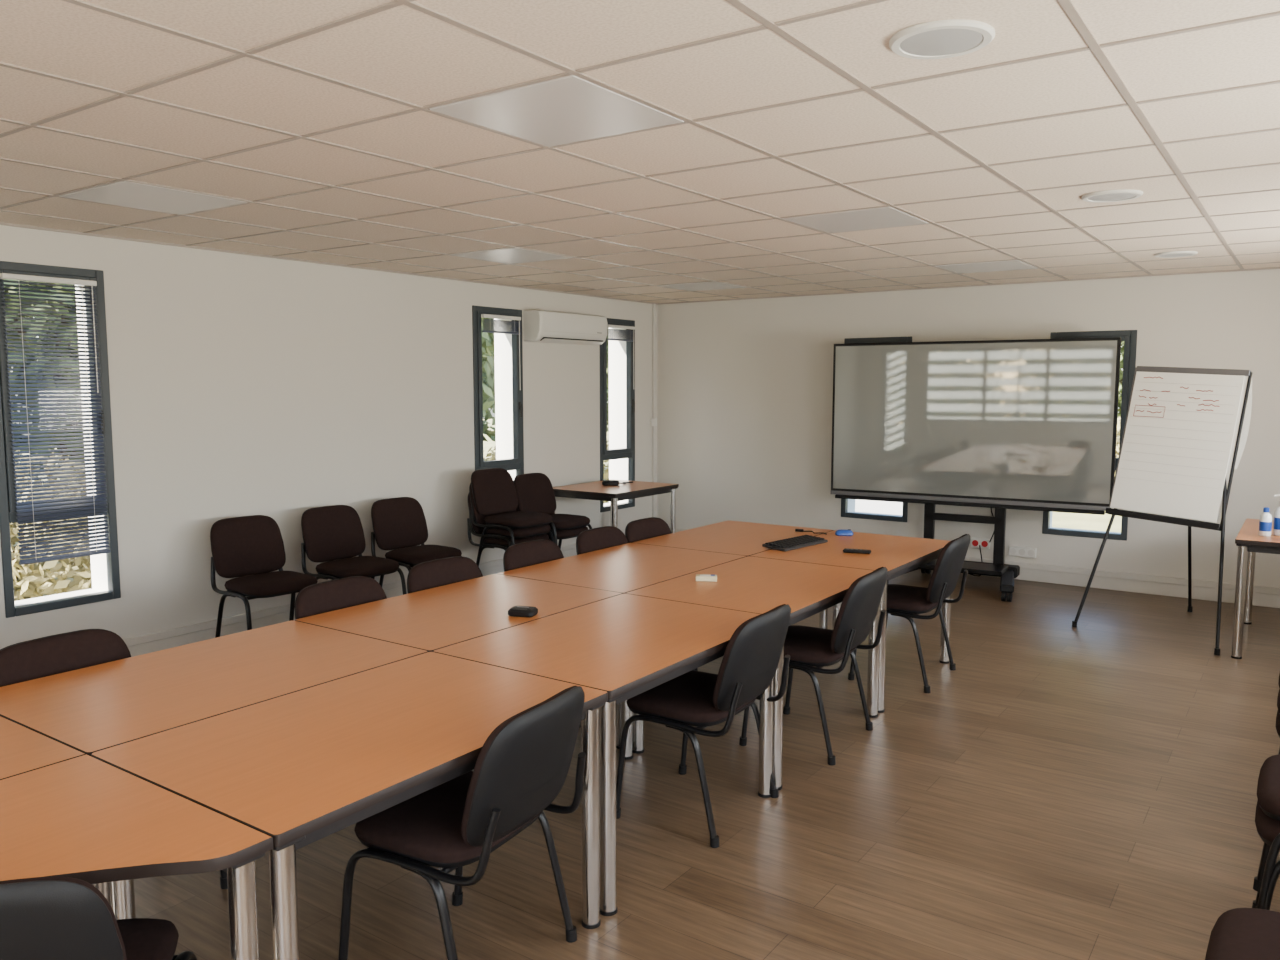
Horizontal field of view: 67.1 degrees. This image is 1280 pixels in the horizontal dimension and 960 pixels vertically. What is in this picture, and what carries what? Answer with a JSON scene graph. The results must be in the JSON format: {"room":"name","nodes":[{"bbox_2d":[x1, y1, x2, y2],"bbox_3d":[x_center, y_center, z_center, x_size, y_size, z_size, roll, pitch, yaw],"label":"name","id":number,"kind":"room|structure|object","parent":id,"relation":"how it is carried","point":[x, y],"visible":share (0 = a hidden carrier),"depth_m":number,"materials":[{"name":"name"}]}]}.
{"room":"meeting room","nodes":[
{"label":"meeting room","id":0,"kind":"room"},
{"bbox_2d":[0,225,656,648],"bbox_3d":[-2.817,-0.164,6.259,0.320,3.000,10.640,4,7,35],"label":"wall","id":1,"kind":"structure","parent":0,"point":[241,384],"depth_m":6.54,"materials":[{"name":"paint"}]},
{"bbox_2d":[0,261,120,617],"bbox_3d":[-3.368,-0.234,5.444,0.402,1.906,0.614,4,7,35],"label":"window","id":2,"kind":"structure","parent":1,"relation":"in","point":[105,572],"depth_m":5.48,"materials":[{"name":"metal"}]},
{"bbox_2d":[0,273,110,564],"bbox_3d":[-3.205,-0.331,5.320,0.041,1.549,0.480,4,7,35],"label":"blind","id":3,"kind":"object","parent":2,"relation":"attached to","point":[73,282],"visible":1,"depth_m":5.31,"materials":[{"name":"white plastic"}]},
{"bbox_2d":[123,533,624,656],"bbox_3d":[-2.677,0.965,6.272,0.022,0.150,10.000,4,7,35],"label":"baseboard","id":4,"kind":"structure","parent":1,"relation":"attached to","point":[170,638],"depth_m":6.26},
{"bbox_2d":[472,305,523,480],"bbox_3d":[-1.329,-0.519,8.342,0.402,1.906,0.604,4,7,35],"label":"window","id":5,"kind":"structure","parent":1,"relation":"in","point":[508,367],"depth_m":8.43,"materials":[{"name":"metal"}]},
{"bbox_2d":[481,314,520,389],"bbox_3d":[-1.166,-1.075,8.173,0.041,0.628,0.460,4,7,35],"label":"blind","id":6,"kind":"object","parent":5,"relation":"attached to","point":[487,323],"visible":1,"depth_m":8.15,"materials":[{"name":"white plastic"}]},
{"bbox_2d":[523,309,607,344],"bbox_3d":[-0.658,-1.380,8.773,0.208,0.276,0.970,4,7,35],"label":"air conditioner","id":7,"kind":"object","parent":1,"relation":"attached to","point":[546,326],"visible":1,"depth_m":8.60,"materials":[{"name":"white plastic"}]},
{"bbox_2d":[600,318,634,511],"bbox_3d":[-0.348,-0.656,9.736,0.402,1.906,0.584,4,7,35],"label":"window","id":8,"kind":"structure","parent":1,"relation":"in","point":[620,454],"depth_m":9.86,"materials":[{"name":"metal"}]},
{"bbox_2d":[607,325,634,362],"bbox_3d":[-0.185,-1.212,9.567,0.041,0.628,0.440,4,7,35],"label":"blind","id":9,"kind":"object","parent":8,"relation":"attached to","point":[624,335],"visible":0.91,"depth_m":9.54,"materials":[{"name":"white plastic"}]},
{"bbox_2d":[650,304,656,516],"bbox_3d":[0.142,-0.667,10.144,0.033,2.340,0.090,4,7,35],"label":"cable conduit","id":10,"kind":"object","parent":1,"relation":"attached to","point":[653,421],"visible":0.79,"depth_m":10.12,"materials":[{"name":"white plastic"}]},
{"bbox_2d":[0,0,1279,302],"bbox_3d":[-0.012,-1.440,4.160,7.370,0.350,10.840,4,7,35],"label":"ceiling","id":11,"kind":"structure","parent":0,"point":[402,52],"depth_m":3.30,"materials":[{"name":"tile"}]},
{"bbox_2d":[60,181,246,214],"bbox_3d":[-2.219,-1.288,4.415,0.572,0.010,0.572,4,7,35],"label":"ceiling light panel","id":12,"kind":"object","parent":11,"relation":"in","point":[121,193],"depth_m":4.39,"materials":[{"name":"white plastic"}]},
{"bbox_2d":[452,248,571,263],"bbox_3d":[-0.842,-1.480,6.372,0.572,0.010,0.572,4,7,35],"label":"ceiling light panel","id":13,"kind":"object","parent":11,"relation":"in","point":[509,255],"depth_m":6.37,"materials":[{"name":"white plastic"}]},
{"bbox_2d":[430,75,683,146],"bbox_3d":[-0.253,-1.153,3.045,0.572,0.010,0.572,4,7,35],"label":"ceiling light panel","id":14,"kind":"object","parent":11,"relation":"in","point":[567,109],"depth_m":3.00,"materials":[{"name":"white plastic"}]},
{"bbox_2d":[0,0,1279,304],"bbox_3d":[-0.012,-1.260,4.178,6.530,0.014,10.000,4,7,35],"label":"grid","id":15,"kind":"object","parent":11,"relation":"attached to","point":[1068,6],"visible":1,"depth_m":3.66,"materials":[{"name":"white metal"}]},
{"bbox_2d":[657,282,746,290],"bbox_3d":[0.534,-1.673,8.328,0.572,0.010,0.572,4,7,35],"label":"ceiling light panel","id":16,"kind":"object","parent":11,"relation":"in","point":[700,286],"depth_m":8.31,"materials":[{"name":"white plastic"}]},
{"bbox_2d":[782,207,928,232],"bbox_3d":[1.124,-1.345,5.002,0.572,0.010,0.572,4,7,35],"label":"ceiling light panel","id":17,"kind":"object","parent":11,"relation":"in","point":[885,217],"depth_m":4.98,"materials":[{"name":"white plastic"}]},
{"bbox_2d":[889,19,994,59],"bbox_3d":[0.742,-1.081,2.377,0.250,0.014,0.250,4,7,35],"label":"ceiling speaker","id":18,"kind":"object","parent":11,"relation":"in","point":[940,39],"depth_m":2.35},
{"bbox_2d":[936,260,1037,273],"bbox_3d":[2.500,-1.538,6.958,0.572,0.010,0.572,4,7,35],"label":"ceiling light panel","id":19,"kind":"object","parent":11,"relation":"in","point":[1012,264],"depth_m":6.91,"materials":[{"name":"white plastic"}]},
{"bbox_2d":[1081,189,1142,202],"bbox_3d":[2.118,-1.273,4.334,0.250,0.014,0.250,4,7,35],"label":"ceiling speaker","id":20,"kind":"object","parent":11,"relation":"in","point":[1117,195],"depth_m":4.30},
{"bbox_2d":[1154,251,1197,257],"bbox_3d":[3.478,-1.463,6.266,0.250,0.014,0.250,4,7,35],"label":"ceiling speaker","id":21,"kind":"object","parent":11,"relation":"in","point":[1172,254],"depth_m":6.22},
{"bbox_2d":[134,569,1279,959],"bbox_3d":[-0.012,1.372,4.437,7.170,0.300,10.640,4,7,35],"label":"floor","id":22,"kind":"structure","parent":0,"point":[1088,790],"depth_m":3.63,"materials":[{"name":"brown wood"}]},
{"bbox_2d":[0,716,85,779],"bbox_3d":[-1.930,1.059,2.358,0.775,0.730,0.780,4,7,35],"label":"conference table","id":23,"kind":"object","parent":22,"relation":"on","point":[22,749],"visible":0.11,"depth_m":2.43,"materials":[{"name":"brown wood"}]},
{"bbox_2d":[0,876,196,959],"bbox_3d":[-1.194,1.058,1.885,0.534,0.826,0.560,-1,6,-12],"label":"chair","id":24,"kind":"object","parent":22,"relation":"on","point":[42,918],"visible":1,"depth_m":1.65,"materials":[{"name":"black plastic"}]},
{"bbox_2d":[0,629,227,888],"bbox_3d":[-1.724,0.940,3.082,0.560,0.826,0.534,4,7,33],"label":"chair","id":25,"kind":"object","parent":22,"relation":"on","point":[37,658],"visible":0.14,"depth_m":3.17,"materials":[{"name":"black fabric"}]},
{"bbox_2d":[0,754,272,959],"bbox_3d":[-1.292,1.103,1.913,0.775,0.730,0.780,4,7,35],"label":"conference table","id":26,"kind":"object","parent":22,"relation":"on","point":[86,818],"visible":0.9,"depth_m":1.98,"materials":[{"name":"brown wood"}]},
{"bbox_2d":[0,620,427,905],"bbox_3d":[-1.376,0.982,3.145,0.775,0.730,1.141,4,7,35],"label":"conference table","id":27,"kind":"object","parent":22,"relation":"on","point":[88,710],"visible":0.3,"depth_m":2.99,"materials":[{"name":"brown wood"}]},
{"bbox_2d":[210,515,317,637],"bbox_3d":[-2.307,0.658,5.949,0.560,0.826,0.534,5,7,39],"label":"chair","id":28,"kind":"object","parent":22,"relation":"on","point":[248,549],"visible":0.8,"depth_m":5.95,"materials":[{"name":"black fabric"}]},
{"bbox_2d":[295,576,386,619],"bbox_3d":[-1.087,0.851,3.989,0.560,0.826,0.534,4,7,35],"label":"chair","id":29,"kind":"object","parent":22,"relation":"on","point":[336,594],"visible":0.09,"depth_m":4.06,"materials":[{"name":"black fabric"}]},
{"bbox_2d":[91,652,607,959],"bbox_3d":[-0.737,1.026,2.699,0.775,0.730,1.141,4,7,35],"label":"conference table","id":30,"kind":"object","parent":22,"relation":"on","point":[298,769],"visible":0.73,"depth_m":2.48,"materials":[{"name":"brown wood"}]},
{"bbox_2d":[301,505,406,594],"bbox_3d":[-1.936,0.606,6.478,0.560,0.826,0.534,4,7,37],"label":"chair","id":31,"kind":"object","parent":22,"relation":"on","point":[330,534],"visible":0.71,"depth_m":6.48,"materials":[{"name":"black fabric"}]},
{"bbox_2d":[371,497,461,586],"bbox_3d":[-1.603,0.560,6.950,0.560,0.826,0.534,4,7,37],"label":"chair","id":32,"kind":"object","parent":22,"relation":"on","point":[399,524],"visible":0.65,"depth_m":6.95,"materials":[{"name":"black fabric"}]},
{"bbox_2d":[407,556,482,593],"bbox_3d":[-0.748,0.804,4.470,0.560,0.826,0.534,4,7,36],"label":"chair","id":33,"kind":"object","parent":22,"relation":"on","point":[449,570],"visible":0.08,"depth_m":4.54,"materials":[{"name":"black fabric"}]},
{"bbox_2d":[295,574,621,753],"bbox_3d":[-0.720,0.890,4.078,0.775,0.730,1.141,4,7,35],"label":"conference table","id":34,"kind":"object","parent":22,"relation":"on","point":[432,619],"visible":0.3,"depth_m":3.96,"materials":[{"name":"brown wood"}]},
{"bbox_2d":[508,606,537,616],"bbox_3d":[-0.470,0.526,3.879,0.110,0.032,0.085,2,6,15],"label":"puck","id":35,"kind":"object","parent":34,"relation":"on","point":[515,611],"visible":1,"depth_m":3.85,"materials":[{"name":"black plastic"}]},
{"bbox_2d":[338,686,585,959],"bbox_3d":[-0.468,0.978,2.703,0.560,0.826,0.534,3,6,28],"label":"chair","id":36,"kind":"object","parent":22,"relation":"on","point":[522,766],"visible":0.98,"depth_m":2.53,"materials":[{"name":"black plastic"}]},
{"bbox_2d":[467,494,548,562],"bbox_3d":[-1.044,0.488,7.676,0.560,0.826,0.534,4,7,35],"label":"chair","id":37,"kind":"object","parent":22,"relation":"on","point":[489,542],"visible":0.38,"depth_m":7.51,"materials":[{"name":"black plastic"}]},
{"bbox_2d":[469,483,553,561],"bbox_3d":[-1.027,0.412,7.657,0.560,0.826,0.534,4,7,35],"label":"chair","id":38,"kind":"object","parent":37,"relation":"on","point":[501,533],"visible":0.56,"depth_m":7.49,"materials":[{"name":"black metal"}]},
{"bbox_2d":[471,468,557,566],"bbox_3d":[-1.011,0.335,7.638,0.560,0.826,0.534,4,7,35],"label":"chair","id":39,"kind":"object","parent":38,"relation":"on","point":[493,489],"visible":0.82,"depth_m":7.61,"materials":[{"name":"black fabric"}]},
{"bbox_2d":[503,539,580,727],"bbox_3d":[-0.382,0.752,4.991,0.560,0.826,0.534,4,7,34],"label":"chair","id":40,"kind":"object","parent":22,"relation":"on","point":[524,554],"visible":0.09,"depth_m":5.06,"materials":[{"name":"black fabric"}]},
{"bbox_2d":[516,508,587,547],"bbox_3d":[-0.751,0.447,8.092,0.560,0.826,0.534,4,7,35],"label":"chair","id":41,"kind":"object","parent":22,"relation":"on","point":[571,533],"visible":0.19,"depth_m":7.88,"materials":[{"name":"black plastic"}]},
{"bbox_2d":[514,473,591,548],"bbox_3d":[-0.735,0.371,8.073,0.560,0.826,0.534,4,7,35],"label":"chair","id":42,"kind":"object","parent":41,"relation":"on","point":[535,492],"visible":0.57,"depth_m":8.10,"materials":[{"name":"black fabric"}]},
{"bbox_2d":[433,594,773,915],"bbox_3d":[-0.080,0.934,3.632,0.775,0.730,1.141,4,7,35],"label":"conference table","id":43,"kind":"object","parent":22,"relation":"on","point":[625,646],"visible":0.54,"depth_m":3.42,"materials":[{"name":"brown wood"}]},
{"bbox_2d":[553,479,678,532],"bbox_3d":[-0.240,0.419,8.858,0.780,0.730,1.000,4,7,35],"label":"side table","id":44,"kind":"object","parent":22,"relation":"on","point":[596,490],"visible":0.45,"depth_m":8.62,"materials":[{"name":"brown wood"}]},
{"bbox_2d":[602,480,632,485],"bbox_3d":[-0.184,0.017,8.964,0.375,0.048,0.148,-4,7,-36],"label":"desk telephone","id":45,"kind":"object","parent":44,"relation":"on","point":[605,482],"visible":1,"depth_m":8.85,"materials":[{"name":"black plastic"}]},
{"bbox_2d":[497,543,746,748],"bbox_3d":[-0.063,0.798,5.012,0.775,0.730,1.141,4,7,35],"label":"conference table","id":46,"kind":"object","parent":22,"relation":"on","point":[628,567],"visible":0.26,"depth_m":4.89,"materials":[{"name":"brown wood"}]},
{"bbox_2d":[576,526,697,670],"bbox_3d":[-0.043,0.705,5.472,0.560,0.826,0.534,4,7,35],"label":"chair","id":47,"kind":"object","parent":22,"relation":"on","point":[599,538],"visible":0.08,"depth_m":5.54,"materials":[{"name":"black fabric"}]},
{"bbox_2d":[625,517,694,670],"bbox_3d":[0.227,0.667,5.855,0.560,0.826,0.534,4,7,35],"label":"chair","id":48,"kind":"object","parent":22,"relation":"on","point":[646,528],"visible":0.09,"depth_m":5.93,"materials":[{"name":"black fabric"}]},
{"bbox_2d":[616,604,790,847],"bbox_3d":[0.266,0.877,3.728,0.560,0.826,0.534,4,7,33],"label":"chair","id":49,"kind":"object","parent":22,"relation":"on","point":[752,654],"visible":0.98,"depth_m":3.55,"materials":[{"name":"black plastic"}]},
{"bbox_2d":[632,520,833,628],"bbox_3d":[0.594,0.706,5.945,0.775,0.730,1.141,4,7,35],"label":"conference table","id":50,"kind":"object","parent":22,"relation":"on","point":[728,537],"visible":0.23,"depth_m":5.89,"materials":[{"name":"brown wood"}]},
{"bbox_2d":[795,529,826,534],"bbox_3d":[1.075,0.321,6.024,0.220,0.018,0.058,5,7,40],"label":"cable","id":51,"kind":"object","parent":50,"relation":"on","point":[796,530],"visible":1,"depth_m":6.05,"materials":[{"name":"black plastic"}]},
{"bbox_2d":[626,556,879,789],"bbox_3d":[0.577,0.842,4.566,0.775,0.730,1.141,4,7,35],"label":"conference table","id":52,"kind":"object","parent":22,"relation":"on","point":[758,585],"visible":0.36,"depth_m":4.38,"materials":[{"name":"brown wood"}]},
{"bbox_2d":[696,574,716,581],"bbox_3d":[0.314,0.462,4.560,0.100,0.027,0.060,0,6,5],"label":"box","id":53,"kind":"object","parent":52,"relation":"on","point":[699,577],"visible":1,"depth_m":4.53,"materials":[{"name":"white plastic"}]},
{"bbox_2d":[739,567,887,764],"bbox_3d":[0.830,0.803,4.478,0.560,0.826,0.534,4,7,32],"label":"chair","id":54,"kind":"object","parent":22,"relation":"on","point":[807,647],"visible":0.88,"depth_m":4.28,"materials":[{"name":"black plastic"}]},
{"bbox_2d":[750,530,950,712],"bbox_3d":[1.234,0.750,5.499,0.775,0.730,1.141,4,7,35],"label":"conference table","id":55,"kind":"object","parent":22,"relation":"on","point":[900,555],"visible":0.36,"depth_m":5.33,"materials":[{"name":"brown wood"}]},
{"bbox_2d":[762,535,827,551],"bbox_3d":[0.897,0.361,5.562,0.160,0.033,0.440,5,8,43],"label":"keyboard","id":56,"kind":"object","parent":55,"relation":"on","point":[793,543],"visible":1,"depth_m":5.51,"materials":[{"name":"black plastic"}]},
{"bbox_2d":[835,529,852,535],"bbox_3d":[1.255,0.321,5.932,0.110,0.037,0.065,0,6,5],"label":"computer mouse","id":57,"kind":"object","parent":55,"relation":"on","point":[848,532],"visible":1,"depth_m":5.91,"materials":[{"name":"blue plastic"}]},
{"bbox_2d":[843,548,870,553],"bbox_3d":[1.194,0.390,5.308,0.150,0.020,0.045,2,6,20],"label":"remote control","id":58,"kind":"object","parent":55,"relation":"on","point":[846,550],"visible":1,"depth_m":5.29,"materials":[{"name":"black plastic"}]},
{"bbox_2d":[848,534,969,692],"bbox_3d":[1.546,0.706,5.461,0.560,0.826,0.534,4,7,33],"label":"chair","id":59,"kind":"object","parent":22,"relation":"on","point":[905,601],"visible":0.81,"depth_m":5.25,"materials":[{"name":"black plastic"}]},
{"bbox_2d":[830,337,1120,601],"bbox_3d":[2.601,-0.128,7.885,2.274,2.010,0.900,3,7,31],"label":"television","id":60,"kind":"object","parent":22,"relation":"on","point":[1028,424],"visible":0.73,"depth_m":7.92,"materials":[{"name":"black plastic"}]},
{"bbox_2d":[970,508,993,575],"bbox_3d":[2.885,0.456,8.386,0.404,0.754,0.041,4,7,35],"label":"power cable","id":61,"kind":"object","parent":22,"relation":"on","point":[991,508],"visible":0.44,"depth_m":8.35,"materials":[{"name":"black plastic"}]},
{"bbox_2d":[1072,366,1251,655],"bbox_3d":[3.681,0.121,6.527,1.117,1.780,0.925,-5,7,-39],"label":"flip chart","id":62,"kind":"object","parent":22,"relation":"on","point":[1185,433],"visible":1,"depth_m":6.30,"materials":[{"name":"white paper"}]},
{"bbox_2d":[1205,908,1279,959],"bbox_3d":[1.441,1.056,1.911,0.560,0.826,0.534,4,7,35],"label":"chair","id":63,"kind":"object","parent":22,"relation":"on","point":[1238,933],"visible":1,"depth_m":2.07,"materials":[{"name":"brown fabric"}]},
{"bbox_2d":[1231,518,1279,658],"bbox_3d":[4.206,0.696,6.052,0.780,0.730,1.120,4,7,35],"label":"side table","id":64,"kind":"object","parent":22,"relation":"on","point":[1248,540],"visible":1,"depth_m":5.82,"materials":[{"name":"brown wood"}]},
{"bbox_2d":[1259,507,1271,536],"bbox_3d":[3.823,0.255,5.897,0.065,0.176,0.065,4,7,35],"label":"water bottle","id":65,"kind":"object","parent":64,"relation":"on","point":[1265,522],"visible":1,"depth_m":5.88,"materials":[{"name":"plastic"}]},
{"bbox_2d":[1273,495,1279,535],"bbox_3d":[3.929,0.214,5.905,0.080,0.255,0.080,-1,6,-10],"label":"sanitizer bottle","id":66,"kind":"object","parent":64,"relation":"on","point":[1276,527],"visible":1,"depth_m":5.90,"materials":[{"name":"white plastic"}]},
{"bbox_2d":[1252,801,1279,909],"bbox_3d":[2.010,0.985,2.633,0.560,0.826,0.534,4,7,35],"label":"chair","id":67,"kind":"object","parent":22,"relation":"on","point":[1268,828],"visible":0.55,"depth_m":2.61,"materials":[{"name":"black fabric"}]},
{"bbox_2d":[1253,754,1279,908],"bbox_3d":[2.010,0.907,2.625,0.560,0.826,0.534,4,7,35],"label":"chair","id":68,"kind":"object","parent":67,"relation":"on","point":[1268,787],"visible":0.8,"depth_m":2.63,"materials":[{"name":"black fabric"}]},
{"bbox_2d":[1276,711,1279,737],"bbox_3d":[2.560,0.911,3.379,0.560,0.826,0.534,4,7,35],"label":"chair","id":69,"kind":"object","parent":22,"relation":"on","point":[1278,714],"visible":0.17,"depth_m":3.44,"materials":[{"name":"black fabric"}]},
{"bbox_2d":[1277,689,1279,713],"bbox_3d":[2.560,0.834,3.372,0.560,0.826,0.534,4,7,35],"label":"chair","id":70,"kind":"object","parent":69,"relation":"on","point":[1278,697],"visible":0.15,"depth_m":3.44,"materials":[{"name":"black fabric"}]},
{"bbox_2d":[657,269,1279,587],"bbox_3d":[2.948,-0.386,8.511,6.530,3.000,0.320,4,7,35],"label":"wall","id":71,"kind":"structure","parent":0,"point":[745,387],"depth_m":8.63,"materials":[{"name":"paint"}]},
{"bbox_2d":[841,336,911,521],"bbox_3d":[2.258,-0.477,8.992,0.644,1.676,0.372,4,7,35],"label":"window","id":72,"kind":"structure","parent":71,"relation":"in","point":[847,505],"depth_m":8.88,"materials":[{"name":"metal"}]},
{"bbox_2d":[669,527,1279,607],"bbox_3d":[2.850,0.748,8.482,6.530,0.150,0.022,4,7,35],"label":"baseboard","id":73,"kind":"structure","parent":71,"relation":"attached to","point":[1263,596],"depth_m":7.70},
{"bbox_2d":[971,537,989,548],"bbox_3d":[2.956,0.549,8.378,0.160,0.085,0.038,4,7,35],"label":"wall socket","id":74,"kind":"object","parent":71,"relation":"attached to","point":[975,542],"visible":1,"depth_m":8.36,"materials":[{"name":"white plastic"}]},
{"bbox_2d":[1008,545,1036,557],"bbox_3d":[3.246,0.606,8.179,0.225,0.089,0.038,4,7,35],"label":"wall socket","id":75,"kind":"object","parent":71,"relation":"attached to","point":[1019,551],"visible":1,"depth_m":8.16,"materials":[{"name":"white plastic"}]},
{"bbox_2d":[1042,330,1136,540],"bbox_3d":[3.732,-0.376,7.965,0.644,1.676,0.372,4,7,35],"label":"window","id":76,"kind":"structure","parent":71,"relation":"in","point":[1129,337],"depth_m":7.71,"materials":[{"name":"metal"}]},
{"label":"outside","id":77,"kind":"structure","parent":0,"visible":0},
{"bbox_2d":[13,419,1121,595],"bbox_3d":[0.206,1.167,9.170,70.000,0.180,75.000,4,7,35],"label":"ground","id":78,"kind":"structure","parent":77,"point":[1095,522],"depth_m":14.20,"materials":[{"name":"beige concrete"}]},
{"bbox_2d":[3,279,84,564],"bbox_3d":[-6.158,-1.664,10.285,4.210,5.262,4.310,-2,6,-21],"label":"tree","id":79,"kind":"object","parent":78,"relation":"on","point":[3,279],"visible":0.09,"depth_m":9.33,"materials":[{"name":"green plant"}]},
{"bbox_2d":[16,281,74,368],"bbox_3d":[-6.896,-2.548,14.393,4.975,6.219,5.094,-3,6,-29],"label":"tree","id":80,"kind":"object","parent":78,"relation":"on","point":[26,281],"visible":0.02,"depth_m":12.93,"materials":[{"name":"green plant"}]},
{"bbox_2d":[10,450,91,600],"bbox_3d":[-4.962,0.516,7.470,2.052,1.566,2.046,-2,6,-19],"label":"shrub","id":81,"kind":"object","parent":78,"relation":"on","point":[31,580],"visible":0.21,"depth_m":7.17,"materials":[{"name":"green plant"}]},
{"bbox_2d":[54,462,91,587],"bbox_3d":[-4.454,0.359,9.059,2.052,1.566,2.046,-2,6,-22],"label":"shrub","id":82,"kind":"object","parent":78,"relation":"on","point":[70,562],"visible":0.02,"depth_m":8.58,"materials":[{"name":"green plant"}]},
{"bbox_2d":[481,317,495,441],"bbox_3d":[-3.077,-1.717,13.267,3.918,4.784,3.827,0,6,-3],"label":"tree","id":83,"kind":"object","parent":78,"relation":"on","point":[488,379],"visible":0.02,"depth_m":12.74,"materials":[{"name":"green plant"}]},
{"bbox_2d":[484,328,608,431],"bbox_3d":[-1.284,-2.347,17.222,4.210,5.262,4.310,1,6,6],"label":"tree","id":84,"kind":"object","parent":78,"relation":"on","point":[607,328],"visible":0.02,"depth_m":16.87,"materials":[{"name":"green plant"}]},
{"bbox_2d":[485,437,608,502],"bbox_3d":[-1.196,-0.063,13.347,2.046,1.566,2.052,-5,8,-43],"label":"shrub","id":85,"kind":"object","parent":78,"relation":"on","point":[493,454],"visible":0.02,"depth_m":13.16,"materials":[{"name":"green plant"}]},
{"bbox_2d":[608,499,902,514],"bbox_3d":[3.038,0.342,16.481,5.200,0.050,5.700,4,7,35],"label":"paving","id":86,"kind":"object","parent":78,"relation":"on","point":[869,506],"visible":0.02,"depth_m":15.28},
{"bbox_2d":[1115,417,1119,472],"bbox_3d":[7.410,-0.310,15.856,2.052,1.566,2.046,1,6,12],"label":"shrub","id":87,"kind":"object","parent":78,"relation":"on","point":[1118,420],"visible":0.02,"depth_m":15.34,"materials":[{"name":"green plant"}]},
{"bbox_2d":[1118,341,1123,417],"bbox_3d":[8.619,-2.209,18.259,3.827,4.784,3.918,1,6,12],"label":"tree","id":88,"kind":"object","parent":78,"relation":"on","point":[1122,342],"visible":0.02,"depth_m":17.80,"materials":[{"name":"green plant"}]}
]}

